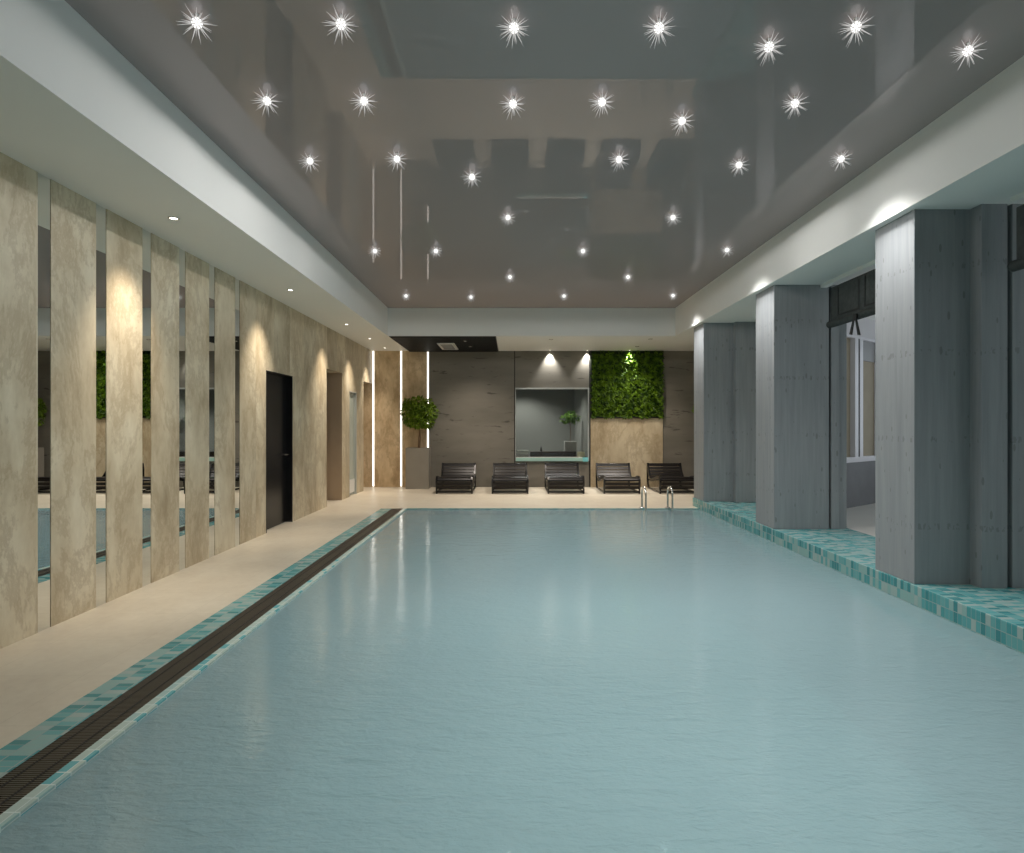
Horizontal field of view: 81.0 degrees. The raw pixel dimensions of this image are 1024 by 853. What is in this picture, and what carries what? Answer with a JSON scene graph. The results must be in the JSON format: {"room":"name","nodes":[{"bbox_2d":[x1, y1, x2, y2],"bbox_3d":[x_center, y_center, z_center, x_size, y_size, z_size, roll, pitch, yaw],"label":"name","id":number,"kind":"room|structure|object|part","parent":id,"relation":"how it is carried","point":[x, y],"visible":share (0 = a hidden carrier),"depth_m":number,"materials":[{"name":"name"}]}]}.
{"room":"spa","nodes":[
{"label":"spa","id":0,"kind":"room"},
{"bbox_2d":[240,281,371,543],"bbox_3d":[-3.565,-0.172,5.870,0.250,3.343,17.740,0,0,0],"label":"wall","id":1,"kind":"structure","parent":0,"point":[276,337],"depth_m":9.62,"materials":[{"name":"stone"}]},
{"bbox_2d":[0,152,37,648],"bbox_3d":[-3.455,-0.172,4.104,0.030,3.343,0.499,0,0,0],"label":"stone slab","id":2,"kind":"object","parent":1,"relation":"attached to","point":[18,182],"visible":1,"depth_m":4.18,"materials":[{"name":"stone"}]},
{"bbox_2d":[38,173,49,631],"bbox_3d":[-3.458,-0.171,4.415,0.029,3.340,0.122,0,0,0],"label":"strip","id":3,"kind":"object","parent":1,"relation":"attached to","point":[43,182],"visible":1,"depth_m":4.40,"materials":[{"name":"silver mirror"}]},
{"bbox_2d":[50,179,95,626],"bbox_3d":[-3.455,-0.172,4.721,0.030,3.343,0.487,0,0,0],"label":"stone slab","id":4,"kind":"object","parent":1,"relation":"attached to","point":[72,215],"visible":1,"depth_m":4.68,"materials":[{"name":"stone"}]},
{"bbox_2d":[96,204,105,606],"bbox_3d":[-3.458,-0.171,5.027,0.029,3.340,0.125,0,0,0],"label":"strip","id":5,"kind":"object","parent":1,"relation":"attached to","point":[100,211],"visible":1,"depth_m":5.02,"materials":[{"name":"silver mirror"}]},
{"bbox_2d":[106,209,141,602],"bbox_3d":[-3.455,-0.172,5.338,0.030,3.343,0.497,0,0,0],"label":"stone slab","id":6,"kind":"object","parent":1,"relation":"attached to","point":[123,237],"visible":1,"depth_m":5.30,"materials":[{"name":"stone"}]},
{"bbox_2d":[142,228,150,586],"bbox_3d":[-3.458,-0.171,5.655,0.029,3.340,0.136,0,0,0],"label":"strip","id":7,"kind":"object","parent":1,"relation":"attached to","point":[146,236],"visible":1,"depth_m":5.65,"materials":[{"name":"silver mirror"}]},
{"bbox_2d":[151,233,178,582],"bbox_3d":[-3.455,-0.172,5.964,0.030,3.343,0.480,0,0,0],"label":"stone slab","id":8,"kind":"object","parent":1,"relation":"attached to","point":[164,255],"visible":1,"depth_m":5.92,"materials":[{"name":"stone"}]},
{"bbox_2d":[179,248,184,570],"bbox_3d":[-3.458,-0.171,6.264,0.029,3.340,0.120,0,0,0],"label":"strip","id":9,"kind":"object","parent":1,"relation":"attached to","point":[181,252],"visible":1,"depth_m":6.25,"materials":[{"name":"mirror"}]},
{"bbox_2d":[185,251,208,567],"bbox_3d":[-3.455,-0.172,6.571,0.030,3.343,0.492,0,0,0],"label":"stone slab","id":10,"kind":"object","parent":1,"relation":"attached to","point":[196,269],"visible":1,"depth_m":6.52,"materials":[{"name":"stone"}]},
{"bbox_2d":[209,264,214,557],"bbox_3d":[-3.458,-0.171,6.883,0.029,3.340,0.130,0,0,0],"label":"strip","id":11,"kind":"object","parent":1,"relation":"attached to","point":[211,268],"visible":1,"depth_m":6.88,"materials":[{"name":"mirror"}]},
{"bbox_2d":[215,267,234,554],"bbox_3d":[-3.455,-0.172,7.202,0.030,3.343,0.509,0,0,0],"label":"stone slab","id":12,"kind":"object","parent":1,"relation":"attached to","point":[224,282],"visible":1,"depth_m":7.15,"materials":[{"name":"stone"}]},
{"bbox_2d":[235,278,239,545],"bbox_3d":[-3.458,-0.171,7.521,0.029,3.340,0.128,0,0,0],"label":"strip","id":13,"kind":"object","parent":1,"relation":"attached to","point":[237,282],"visible":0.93,"depth_m":7.53,"materials":[{"name":"mirror"}]},
{"bbox_2d":[266,370,292,532],"bbox_3d":[-3.503,0.360,8.895,0.134,2.280,1.010,0,0,0],"label":"door","id":14,"kind":"structure","parent":1,"relation":"in","point":[279,387],"depth_m":9.04,"materials":[{"name":"black wood"}]},
{"bbox_2d":[329,373,341,499],"bbox_3d":[-3.564,0.215,11.635,0.251,2.570,1.010,0,0,0],"label":"lining","id":15,"kind":"object","parent":1,"relation":"attached to","point":[335,379],"visible":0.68,"depth_m":12.13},
{"bbox_2d":[349,391,356,496],"bbox_3d":[-3.483,0.380,12.985,0.093,2.240,0.590,0,0,0],"label":"door","id":16,"kind":"structure","parent":1,"relation":"in","point":[352,395],"depth_m":13.11,"materials":[{"name":"clear glass"}]},
{"bbox_3d":[-3.478,1.300,12.985,0.015,0.280,0.490,0,0,0],"label":"kick plate","id":17,"kind":"part","parent":16,"relation":"part of","materials":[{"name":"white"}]},
{"bbox_2d":[327,373,328,499],"bbox_3d":[-4.445,0.050,12.920,1.510,2.900,4.040,0,0,0],"label":"wall","id":18,"kind":"structure","parent":0,"point":[327,373],"depth_m":12.14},
{"bbox_2d":[0,487,696,748],"bbox_3d":[0.200,1.560,6.020,10.800,0.120,18.040,0,0,0],"label":"floor","id":19,"kind":"structure","parent":0,"point":[42,673],"depth_m":5.13,"materials":[{"name":"beige tile"}]},
{"bbox_2d":[0,508,391,777],"bbox_3d":[-2.279,1.560,3.955,0.197,0.120,13.910,0,0,0],"label":"mosaic border","id":20,"kind":"object","parent":19,"relation":"on","point":[36,739],"visible":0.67,"depth_m":3.65,"materials":[{"name":"teal tile"}]},
{"bbox_2d":[400,395,439,488],"bbox_3d":[-2.203,0.377,14.433,0.958,2.246,0.612,0,0,0],"label":"potted tree","id":21,"kind":"object","parent":19,"relation":"on","point":[418,459],"visible":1,"depth_m":14.26,"materials":[{"name":"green plant"}]},
{"bbox_3d":[-2.255,1.012,14.440,0.550,0.977,0.360,0,0,0],"label":"planter","id":22,"kind":"part","parent":21,"relation":"part of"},
{"bbox_3d":[-2.205,0.140,14.440,0.405,0.823,0.215,0,0,0],"label":"stem","id":23,"kind":"part","parent":21,"relation":"part of","materials":[{"name":"brown plant"}]},
{"bbox_2d":[435,463,475,493],"bbox_3d":[-1.280,1.195,13.891,0.816,0.615,1.311,0,0,0],"label":"sun lounger","id":24,"kind":"object","parent":19,"relation":"on","point":[449,475],"visible":1,"depth_m":13.32,"materials":[{"name":"brown wood"}]},
{"bbox_3d":[-1.670,1.153,13.880,0.036,0.530,1.290,0,0,0],"label":"rail","id":25,"kind":"part","parent":24,"relation":"part of","materials":[{"name":"black metal"}]},
{"bbox_3d":[-1.280,0.913,14.492,0.744,0.028,0.028,0,0,0],"label":"rail","id":26,"kind":"part","parent":24,"relation":"part of","materials":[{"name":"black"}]},
{"bbox_3d":[-0.890,1.153,13.880,0.036,0.530,1.290,0,0,0],"label":"rail","id":27,"kind":"part","parent":24,"relation":"part of","materials":[{"name":"black metal"}]},
{"bbox_2d":[492,463,528,493],"bbox_3d":[-0.043,1.195,13.891,0.816,0.615,1.311,0,0,0],"label":"sun lounger","id":28,"kind":"object","parent":19,"relation":"on","point":[501,475],"visible":1,"depth_m":13.32,"materials":[{"name":"brown wood"}]},
{"bbox_3d":[-0.432,1.153,13.880,0.036,0.530,1.290,0,0,0],"label":"rail","id":29,"kind":"part","parent":28,"relation":"part of","materials":[{"name":"black metal"}]},
{"bbox_3d":[-0.043,0.913,14.492,0.744,0.028,0.028,0,0,0],"label":"rail","id":30,"kind":"part","parent":28,"relation":"part of","materials":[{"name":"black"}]},
{"bbox_3d":[0.347,1.153,13.880,0.036,0.530,1.290,0,0,0],"label":"rail","id":31,"kind":"part","parent":28,"relation":"part of","materials":[{"name":"black metal"}]},
{"bbox_2d":[544,463,584,493],"bbox_3d":[1.195,1.195,13.891,0.816,0.615,1.311,0,0,0],"label":"sun lounger","id":32,"kind":"object","parent":19,"relation":"on","point":[552,475],"visible":1,"depth_m":13.32,"materials":[{"name":"brown wood"}]},
{"bbox_3d":[0.805,1.153,13.880,0.036,0.530,1.290,0,0,0],"label":"rail","id":33,"kind":"part","parent":32,"relation":"part of","materials":[{"name":"black metal"}]},
{"bbox_3d":[1.195,0.913,14.492,0.744,0.028,0.028,0,0,0],"label":"rail","id":34,"kind":"part","parent":32,"relation":"part of","materials":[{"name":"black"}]},
{"bbox_3d":[1.585,1.153,13.880,0.036,0.530,1.290,0,0,0],"label":"rail","id":35,"kind":"part","parent":32,"relation":"part of","materials":[{"name":"black metal"}]},
{"bbox_2d":[596,463,640,493],"bbox_3d":[2.433,1.195,13.891,0.816,0.615,1.311,0,0,0],"label":"sun lounger","id":36,"kind":"object","parent":19,"relation":"on","point":[609,475],"visible":1,"depth_m":13.42,"materials":[{"name":"brown wood"}]},
{"bbox_3d":[2.042,1.153,13.880,0.036,0.530,1.290,0,0,0],"label":"rail","id":37,"kind":"part","parent":36,"relation":"part of","materials":[{"name":"black"}]},
{"bbox_3d":[2.433,0.913,14.492,0.744,0.028,0.028,0,0,0],"label":"rail","id":38,"kind":"part","parent":36,"relation":"part of","materials":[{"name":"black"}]},
{"bbox_3d":[2.822,1.153,13.880,0.036,0.530,1.290,0,0,0],"label":"rail","id":39,"kind":"part","parent":36,"relation":"part of","materials":[{"name":"black"}]},
{"bbox_2d":[639,486,672,511],"bbox_3d":[2.610,1.787,10.800,0.570,1.428,0.440,0,0,0],"label":"pool ladder","id":40,"kind":"object","parent":19,"relation":"attached to","point":[644,487],"visible":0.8,"depth_m":10.72,"materials":[{"name":"silver metal"}]},
{"bbox_3d":[2.375,1.787,10.795,0.032,1.428,0.384,0,0,0],"label":"handrail","id":41,"kind":"part","parent":40,"relation":"part of","materials":[{"name":"silver metal"}]},
{"bbox_3d":[2.845,1.787,10.795,0.032,1.428,0.384,0,0,0],"label":"handrail","id":42,"kind":"part","parent":40,"relation":"part of","materials":[{"name":"silver metal"}]},
{"bbox_2d":[647,463,693,493],"bbox_3d":[3.670,1.195,13.891,0.816,0.615,1.311,0,0,0],"label":"sun lounger","id":43,"kind":"object","parent":19,"relation":"on","point":[665,475],"visible":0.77,"depth_m":14.03,"materials":[{"name":"brown wood"}]},
{"bbox_3d":[3.280,1.153,13.880,0.036,0.530,1.290,0,0,0],"label":"rail","id":44,"kind":"part","parent":43,"relation":"part of","materials":[{"name":"black"}]},
{"bbox_3d":[3.670,0.913,14.492,0.744,0.028,0.028,0,0,0],"label":"rail","id":45,"kind":"part","parent":43,"relation":"part of","materials":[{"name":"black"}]},
{"bbox_3d":[4.060,1.153,13.880,0.036,0.530,1.290,0,0,0],"label":"rail","id":46,"kind":"part","parent":43,"relation":"part of","materials":[{"name":"black metal"}]},
{"bbox_2d":[693,497,1023,653],"bbox_3d":[3.910,1.482,4.150,1.020,0.275,14.300,0,0,0],"label":"curb","id":47,"kind":"object","parent":19,"relation":"on","point":[995,614],"visible":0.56,"depth_m":5.41,"materials":[{"name":"teal tile"}]},
{"bbox_2d":[694,322,755,501],"bbox_3d":[3.920,-0.249,10.940,1.000,3.188,0.680,0,0,0],"label":"column","id":48,"kind":"structure","parent":47,"relation":"on","point":[724,353],"depth_m":10.71,"materials":[{"name":"concrete"}]},
{"bbox_2d":[756,285,846,528],"bbox_3d":[3.902,-0.249,8.125,0.965,3.188,0.590,0,0,0],"label":"column","id":49,"kind":"structure","parent":47,"relation":"on","point":[801,362],"depth_m":7.83,"materials":[{"name":"concrete"}]},
{"bbox_2d":[875,204,1023,587],"bbox_3d":[3.910,-0.249,5.312,0.980,3.188,0.675,0,0,0],"label":"column","id":50,"kind":"structure","parent":47,"relation":"on","point":[949,306],"depth_m":5.10,"materials":[{"name":"concrete"}]},
{"bbox_2d":[0,58,1023,350],"bbox_3d":[1.250,-1.903,6.020,12.900,0.120,18.040,0,0,0],"label":"ceiling","id":51,"kind":"structure","parent":0,"point":[38,131],"depth_m":5.08,"materials":[{"name":"white paint"}]},
{"bbox_2d":[168,216,179,219],"bbox_3d":[-3.000,-1.841,5.320,0.094,0.009,0.094,0,0,0],"label":"recessed light","id":52,"kind":"object","parent":51,"relation":"in","point":[169,217],"visible":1,"depth_m":5.32,"materials":[{"name":"silver metal"}]},
{"bbox_2d":[389,336,497,351],"bbox_3d":[-1.425,-1.828,13.515,2.190,0.030,2.410,0,0,0],"label":"grille panel","id":53,"kind":"object","parent":51,"relation":"attached to","point":[411,343],"visible":0.87,"depth_m":13.03,"materials":[{"name":"black"}]},
{"bbox_2d":[437,343,457,349],"bbox_3d":[-1.450,-1.799,13.600,0.380,0.026,1.040,0,0,0],"label":"ceiling vent","id":54,"kind":"object","parent":53,"relation":"attached to","point":[444,346],"visible":1,"depth_m":13.48,"materials":[{"name":"white metal"}]},
{"bbox_2d":[820,191,1023,287],"bbox_3d":[4.060,-1.821,5.310,0.080,0.043,5.020,0,0,0],"label":"rail","id":55,"kind":"object","parent":51,"relation":"attached to","point":[1018,198],"visible":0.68,"depth_m":7.00,"materials":[{"name":"grey metal"}]},
{"bbox_2d":[826,269,874,334],"bbox_3d":[4.054,-1.394,6.655,0.152,0.712,1.990,0,0,0],"label":"blind","id":56,"kind":"object","parent":55,"relation":"hanging from","point":[852,300],"visible":0.44,"depth_m":7.06,"materials":[{"name":"grey fabric"}]},
{"bbox_2d":[1007,204,1023,271],"bbox_3d":[4.054,-1.394,3.820,0.152,0.712,2.060,0,0,0],"label":"blind","id":57,"kind":"object","parent":55,"relation":"hanging from","point":[1018,264],"visible":1,"depth_m":4.76,"materials":[{"name":"grey fabric"}]},
{"bbox_2d":[364,351,693,486],"bbox_3d":[0.200,-0.172,14.840,10.800,3.343,0.200,0,0,0],"label":"wall","id":58,"kind":"structure","parent":0,"point":[472,392],"depth_m":14.74,"materials":[{"name":"stone"}]},
{"bbox_2d":[372,351,373,486],"bbox_3d":[-3.405,-0.175,14.744,0.052,3.331,0.028,0,0,0],"label":"light strip","id":59,"kind":"object","parent":58,"relation":"attached to","point":[372,351],"visible":1,"depth_m":14.74,"materials":[{"name":"white plastic"}]},
{"bbox_2d":[373,351,373,485],"bbox_3d":[-3.405,-0.179,14.743,0.036,3.318,0.026,0,0,0],"label":"diffuser","id":60,"kind":"object","parent":59,"relation":"attached to","point":[373,351],"depth_m":14.73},
{"bbox_2d":[400,351,401,486],"bbox_3d":[-2.722,-0.175,14.744,0.052,3.331,0.028,0,0,0],"label":"light strip","id":61,"kind":"object","parent":58,"relation":"attached to","point":[400,351],"visible":0.9,"depth_m":14.73,"materials":[{"name":"white plastic"}]},
{"bbox_2d":[427,352,428,446],"bbox_3d":[-2.065,-0.175,14.744,0.052,3.331,0.028,0,0,0],"label":"light strip","id":62,"kind":"object","parent":58,"relation":"attached to","point":[427,352],"visible":0.36,"depth_m":14.73,"materials":[{"name":"white plastic"}]},
{"bbox_2d":[515,388,588,461],"bbox_3d":[0.988,-0.035,14.738,1.815,1.810,0.125,0,0,0],"label":"window","id":63,"kind":"structure","parent":58,"relation":"in","point":[584,459],"depth_m":14.68,"materials":[{"name":"silver metal"}]},
{"bbox_3d":[0.910,0.768,14.719,1.630,0.012,0.067,0,0,0],"label":"sill","id":64,"kind":"part","parent":63,"relation":"part of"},
{"bbox_3d":[0.915,0.818,14.717,1.640,0.085,0.075,0,0,0],"label":"sill","id":65,"kind":"part","parent":63,"relation":"part of","materials":[{"name":"teal glass"}]},
{"bbox_2d":[514,351,589,486],"bbox_3d":[0.990,-0.172,14.734,1.870,3.343,0.012,0,0,0],"label":"trim","id":66,"kind":"structure","parent":58,"relation":"attached to","point":[514,351],"depth_m":14.73,"materials":[{"name":"black"}]},
{"bbox_2d":[591,418,662,486],"bbox_3d":[2.815,0.655,14.725,1.770,1.690,0.029,0,0,0],"label":"stone panel","id":67,"kind":"object","parent":58,"relation":"attached to","point":[637,442],"visible":0.76,"depth_m":14.71,"materials":[{"name":"stone"}]},
{"bbox_2d":[590,350,664,419],"bbox_3d":[2.818,-1.007,14.667,1.857,1.717,0.144,0,0,0],"label":"wall","id":68,"kind":"structure","parent":58,"relation":"attached to","point":[624,384],"depth_m":14.66,"materials":[{"name":"green plant"}]},
{"bbox_2d":[65,0,1023,307],"bbox_3d":[0.400,-2.467,4.690,6.080,0.100,15.380,0,0,0],"label":"ceiling","id":69,"kind":"structure","parent":0,"point":[439,73],"depth_m":4.63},
{"bbox_2d":[178,3,216,42],"bbox_3d":[-1.859,-2.337,3.515,0.199,0.159,0.202,0,0,0],"label":"spotlight","id":70,"kind":"object","parent":69,"relation":"attached to","point":[197,23],"visible":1,"depth_m":3.51,"materials":[{"name":"silver metal"}]},
{"bbox_2d":[252,88,279,113],"bbox_3d":[-1.793,-2.337,4.361,0.199,0.159,0.202,0,0,0],"label":"spotlight","id":71,"kind":"object","parent":69,"relation":"attached to","point":[266,100],"visible":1,"depth_m":4.35,"materials":[{"name":"silver metal"}]},
{"bbox_2d":[299,153,318,171],"bbox_3d":[-1.813,-2.337,5.350,0.199,0.159,0.202,0,0,0],"label":"spotlight","id":72,"kind":"object","parent":69,"relation":"attached to","point":[309,160],"visible":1,"depth_m":5.34,"materials":[{"name":"silver metal"}]},
{"bbox_2d":[323,5,358,43],"bbox_3d":[-1.015,-2.337,3.523,0.199,0.159,0.202,0,0,0],"label":"spotlight","id":73,"kind":"object","parent":69,"relation":"attached to","point":[340,23],"visible":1,"depth_m":3.52,"materials":[{"name":"silver metal"}]},
{"bbox_2d":[351,90,374,116],"bbox_3d":[-1.086,-2.337,4.361,0.199,0.159,0.202,0,0,0],"label":"spotlight","id":74,"kind":"object","parent":69,"relation":"attached to","point":[363,101],"visible":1,"depth_m":4.35,"materials":[{"name":"silver metal"}]},
{"bbox_2d":[368,246,379,257],"bbox_3d":[-1.861,-2.337,8.106,0.199,0.159,0.202,0,0,0],"label":"spotlight","id":75,"kind":"object","parent":69,"relation":"attached to","point":[375,250],"visible":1,"depth_m":8.11,"materials":[{"name":"silver metal"}]},
{"bbox_2d":[387,150,404,169],"bbox_3d":[-1.028,-2.337,5.310,0.199,0.159,0.202,0,0,0],"label":"spotlight","id":76,"kind":"object","parent":69,"relation":"attached to","point":[396,159],"visible":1,"depth_m":5.30,"materials":[{"name":"silver metal"}]},
{"bbox_2d":[429,246,440,257],"bbox_3d":[-1.036,-2.337,8.106,0.199,0.159,0.202,0,0,0],"label":"spotlight","id":77,"kind":"object","parent":69,"relation":"attached to","point":[436,250],"visible":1,"depth_m":8.10,"materials":[{"name":"silver metal"}]},
{"bbox_2d":[464,171,478,185],"bbox_3d":[-0.389,-2.337,5.694,0.199,0.159,0.202,0,0,0],"label":"spotlight","id":78,"kind":"object","parent":69,"relation":"attached to","point":[471,178],"visible":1,"depth_m":5.69,"materials":[{"name":"silver metal"}]},
{"bbox_2d":[499,213,514,224],"bbox_3d":[-0.054,-2.337,6.802,0.199,0.159,0.202,0,0,0],"label":"spotlight","id":79,"kind":"object","parent":69,"relation":"attached to","point":[508,217],"visible":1,"depth_m":6.79,"materials":[{"name":"silver metal"}]},
{"bbox_2d":[506,274,514,281],"bbox_3d":[-0.040,-2.337,9.522,0.199,0.159,0.202,0,0,0],"label":"spotlight","id":80,"kind":"object","parent":69,"relation":"attached to","point":[509,276],"visible":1,"depth_m":9.51,"materials":[{"name":"silver metal"}]},
{"bbox_2d":[0,0,1023,335],"bbox_3d":[0.400,-2.130,4.650,5.920,0.574,15.300,0,0,0],"label":"ceiling edge","id":81,"kind":"structure","parent":69,"relation":"attached to","point":[50,43],"depth_m":5.11,"materials":[{"name":"white paint"}]},
{"bbox_2d":[501,93,523,118],"bbox_3d":[-0.001,-2.337,4.401,0.199,0.159,0.202,0,0,0],"label":"spotlight","id":82,"kind":"object","parent":69,"relation":"attached to","point":[512,103],"visible":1,"depth_m":4.40,"materials":[{"name":"silver metal"}]},
{"bbox_2d":[497,14,528,44],"bbox_3d":[0.004,-2.337,3.559,0.199,0.159,0.202,0,0,0],"label":"spotlight","id":83,"kind":"object","parent":69,"relation":"attached to","point":[513,28],"visible":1,"depth_m":3.56,"materials":[{"name":"silver metal"}]},
{"bbox_2d":[576,247,587,258],"bbox_3d":[0.952,-2.337,8.106,0.199,0.159,0.202,0,0,0],"label":"spotlight","id":84,"kind":"object","parent":69,"relation":"attached to","point":[583,251],"visible":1,"depth_m":8.10,"materials":[{"name":"silver metal"}]},
{"bbox_2d":[590,93,613,115],"bbox_3d":[0.649,-2.337,4.374,0.199,0.159,0.202,0,0,0],"label":"spotlight","id":85,"kind":"object","parent":69,"relation":"attached to","point":[601,102],"visible":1,"depth_m":4.37,"materials":[{"name":"silver metal"}]},
{"bbox_2d":[610,150,628,170],"bbox_3d":[0.942,-2.337,5.320,0.199,0.159,0.202,0,0,0],"label":"spotlight","id":86,"kind":"object","parent":69,"relation":"attached to","point":[618,159],"visible":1,"depth_m":5.31,"materials":[{"name":"silver metal"}]},
{"bbox_2d":[624,274,632,281],"bbox_3d":[1.834,-2.337,9.522,0.199,0.159,0.202,0,0,0],"label":"spotlight","id":87,"kind":"object","parent":69,"relation":"attached to","point":[627,277],"visible":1,"depth_m":9.52,"materials":[{"name":"silver metal"}]},
{"bbox_2d":[643,13,673,47],"bbox_3d":[0.866,-2.337,3.559,0.199,0.159,0.202,0,0,0],"label":"spotlight","id":88,"kind":"object","parent":69,"relation":"attached to","point":[659,27],"visible":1,"depth_m":3.55,"materials":[{"name":"silver metal"}]},
{"bbox_2d":[665,212,680,223],"bbox_3d":[1.819,-2.337,6.802,0.199,0.159,0.202,0,0,0],"label":"spotlight","id":89,"kind":"object","parent":69,"relation":"attached to","point":[673,217],"visible":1,"depth_m":6.79,"materials":[{"name":"silver metal"}]},
{"bbox_2d":[670,110,692,133],"bbox_3d":[1.311,-2.337,4.647,0.199,0.159,0.202,0,0,0],"label":"spotlight","id":90,"kind":"object","parent":69,"relation":"attached to","point":[682,120],"visible":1,"depth_m":4.64,"materials":[{"name":"silver metal"}]},
{"bbox_2d":[720,246,733,255],"bbox_3d":[2.883,-2.337,8.060,0.199,0.159,0.202,0,0,0],"label":"spotlight","id":91,"kind":"object","parent":69,"relation":"attached to","point":[725,250],"visible":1,"depth_m":8.06,"materials":[{"name":"silver metal"}]},
{"bbox_2d":[731,157,747,174],"bbox_3d":[2.050,-2.337,5.432,0.199,0.159,0.202,0,0,0],"label":"spotlight","id":92,"kind":"object","parent":69,"relation":"attached to","point":[738,164],"visible":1,"depth_m":5.43,"materials":[{"name":"silver metal"}]},
{"bbox_2d":[754,32,784,66],"bbox_3d":[1.597,-2.337,3.738,0.199,0.159,0.202,0,0,0],"label":"spotlight","id":93,"kind":"object","parent":69,"relation":"attached to","point":[768,47],"visible":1,"depth_m":3.73,"materials":[{"name":"silver metal"}]},
{"bbox_2d":[781,93,809,118],"bbox_3d":[2.069,-2.337,4.394,0.199,0.159,0.202,0,0,0],"label":"spotlight","id":94,"kind":"object","parent":69,"relation":"attached to","point":[795,102],"visible":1,"depth_m":4.39,"materials":[{"name":"silver metal"}]},
{"bbox_2d":[831,150,851,169],"bbox_3d":[2.908,-2.337,5.310,0.199,0.159,0.202,0,0,0],"label":"spotlight","id":95,"kind":"object","parent":69,"relation":"attached to","point":[840,159],"visible":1,"depth_m":5.30,"materials":[{"name":"silver metal"}]},
{"bbox_2d":[838,12,873,45],"bbox_3d":[2.032,-2.337,3.550,0.199,0.159,0.202,0,0,0],"label":"spotlight","id":96,"kind":"object","parent":69,"relation":"attached to","point":[857,25],"visible":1,"depth_m":3.54,"materials":[{"name":"silver metal"}]},
{"bbox_2d":[951,36,986,69],"bbox_3d":[2.870,-2.337,3.778,0.199,0.159,0.202,0,0,0],"label":"spotlight","id":97,"kind":"object","parent":69,"relation":"attached to","point":[967,52],"visible":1,"depth_m":3.77,"materials":[{"name":"silver metal"}]},
{"bbox_2d":[516,389,587,456],"bbox_3d":[0.352,0.050,16.590,3.305,3.100,3.300,0,0,0],"label":"wall","id":98,"kind":"structure","parent":0,"point":[538,411],"depth_m":18.14,"materials":[{"name":"grey paint"}]},
{"bbox_3d":[0.637,1.137,15.795,2.475,0.724,1.690,0,0,0],"label":"countertop","id":99,"kind":"structure","parent":98,"relation":"on","visible":0},
{"bbox_2d":[516,450,527,456],"bbox_3d":[0.263,0.693,15.190,0.306,0.165,0.200,0,0,0],"label":"towel stack","id":100,"kind":"object","parent":99,"relation":"on","point":[517,450],"visible":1,"depth_m":15.09,"materials":[{"name":"white fabric"}]},
{"bbox_2d":[530,451,575,456],"bbox_3d":[1.040,0.710,15.270,1.160,0.130,0.220,0,0,0],"label":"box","id":101,"kind":"object","parent":99,"relation":"on","point":[532,453],"visible":1,"depth_m":15.16,"materials":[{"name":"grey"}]},
{"bbox_2d":[559,410,580,454],"bbox_3d":[1.551,0.169,15.960,0.630,1.213,0.484,0,0,0],"label":"potted plant","id":102,"kind":"object","parent":99,"relation":"on","point":[570,445],"visible":0.98,"depth_m":15.86,"materials":[{"name":"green plant"}]},
{"bbox_3d":[1.550,0.590,15.990,0.310,0.370,0.310,0,0,0],"label":"pot","id":103,"kind":"part","parent":102,"relation":"part of","materials":[{"name":"grey"}]},
{"bbox_2d":[577,452,584,456],"bbox_3d":[1.730,0.710,15.040,0.180,0.130,0.100,0,0,0],"label":"box","id":104,"kind":"object","parent":99,"relation":"on","point":[579,454],"visible":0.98,"depth_m":14.99,"materials":[{"name":"beige"}]},
{"bbox_2d":[847,318,874,507],"bbox_3d":[5.925,-0.249,10.277,3.899,3.188,0.200,0,0,-38],"label":"wall","id":105,"kind":"structure","parent":0,"point":[860,475],"depth_m":10.16,"materials":[{"name":"grey paint"}]},
{"bbox_2d":[847,334,874,462],"bbox_3d":[6.240,-0.450,10.425,2.219,2.100,0.110,0,0,-38],"label":"window","id":106,"kind":"structure","parent":105,"relation":"in","point":[860,350],"depth_m":10.06,"materials":[{"name":"white"}]},
{"bbox_3d":[6.138,-1.290,10.377,0.640,0.340,0.018,0,0,-38],"label":"panel","id":107,"kind":"part","parent":106,"relation":"part of","materials":[{"name":"grey"}]},
{"bbox_2d":[847,503,874,535],"bbox_3d":[6.010,1.482,4.250,3.180,0.275,14.500,0,0,0],"label":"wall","id":108,"kind":"structure","parent":0,"point":[859,518],"depth_m":8.63,"materials":[{"name":"white paint"}]},
{"bbox_3d":[0.745,2.315,4.005,5.910,1.570,14.410,0,0,0],"label":"floor","id":109,"kind":"structure","parent":0,"visible":0},
{"bbox_2d":[0,508,401,814],"bbox_3d":[-2.077,1.570,3.955,0.206,0.140,13.910,0,0,0],"label":"grate","id":110,"kind":"object","parent":109,"relation":"on","point":[16,784],"visible":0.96,"depth_m":3.36,"materials":[{"name":"brown metal"}]},
{"bbox_2d":[0,508,406,832],"bbox_3d":[-1.942,1.560,3.955,0.064,0.120,13.910,0,0,0],"label":"pool edge","id":111,"kind":"object","parent":109,"relation":"on","point":[31,799],"visible":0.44,"depth_m":3.14,"materials":[{"name":"tile"}]},
{"bbox_2d":[0,509,1023,852],"bbox_3d":[0.745,1.518,3.955,5.310,0.001,13.910,0,0,0],"label":"pool water","id":112,"kind":"object","parent":109,"relation":"in","point":[462,680],"visible":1,"depth_m":3.13,"materials":[{"name":"blue liquid"}]},
{"bbox_2d":[407,508,698,508],"bbox_3d":[0.745,1.560,10.925,5.310,0.120,0.030,0,0,0],"label":"mosaic border","id":113,"kind":"object","parent":109,"relation":"on","point":[407,508],"visible":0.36,"depth_m":10.91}
]}

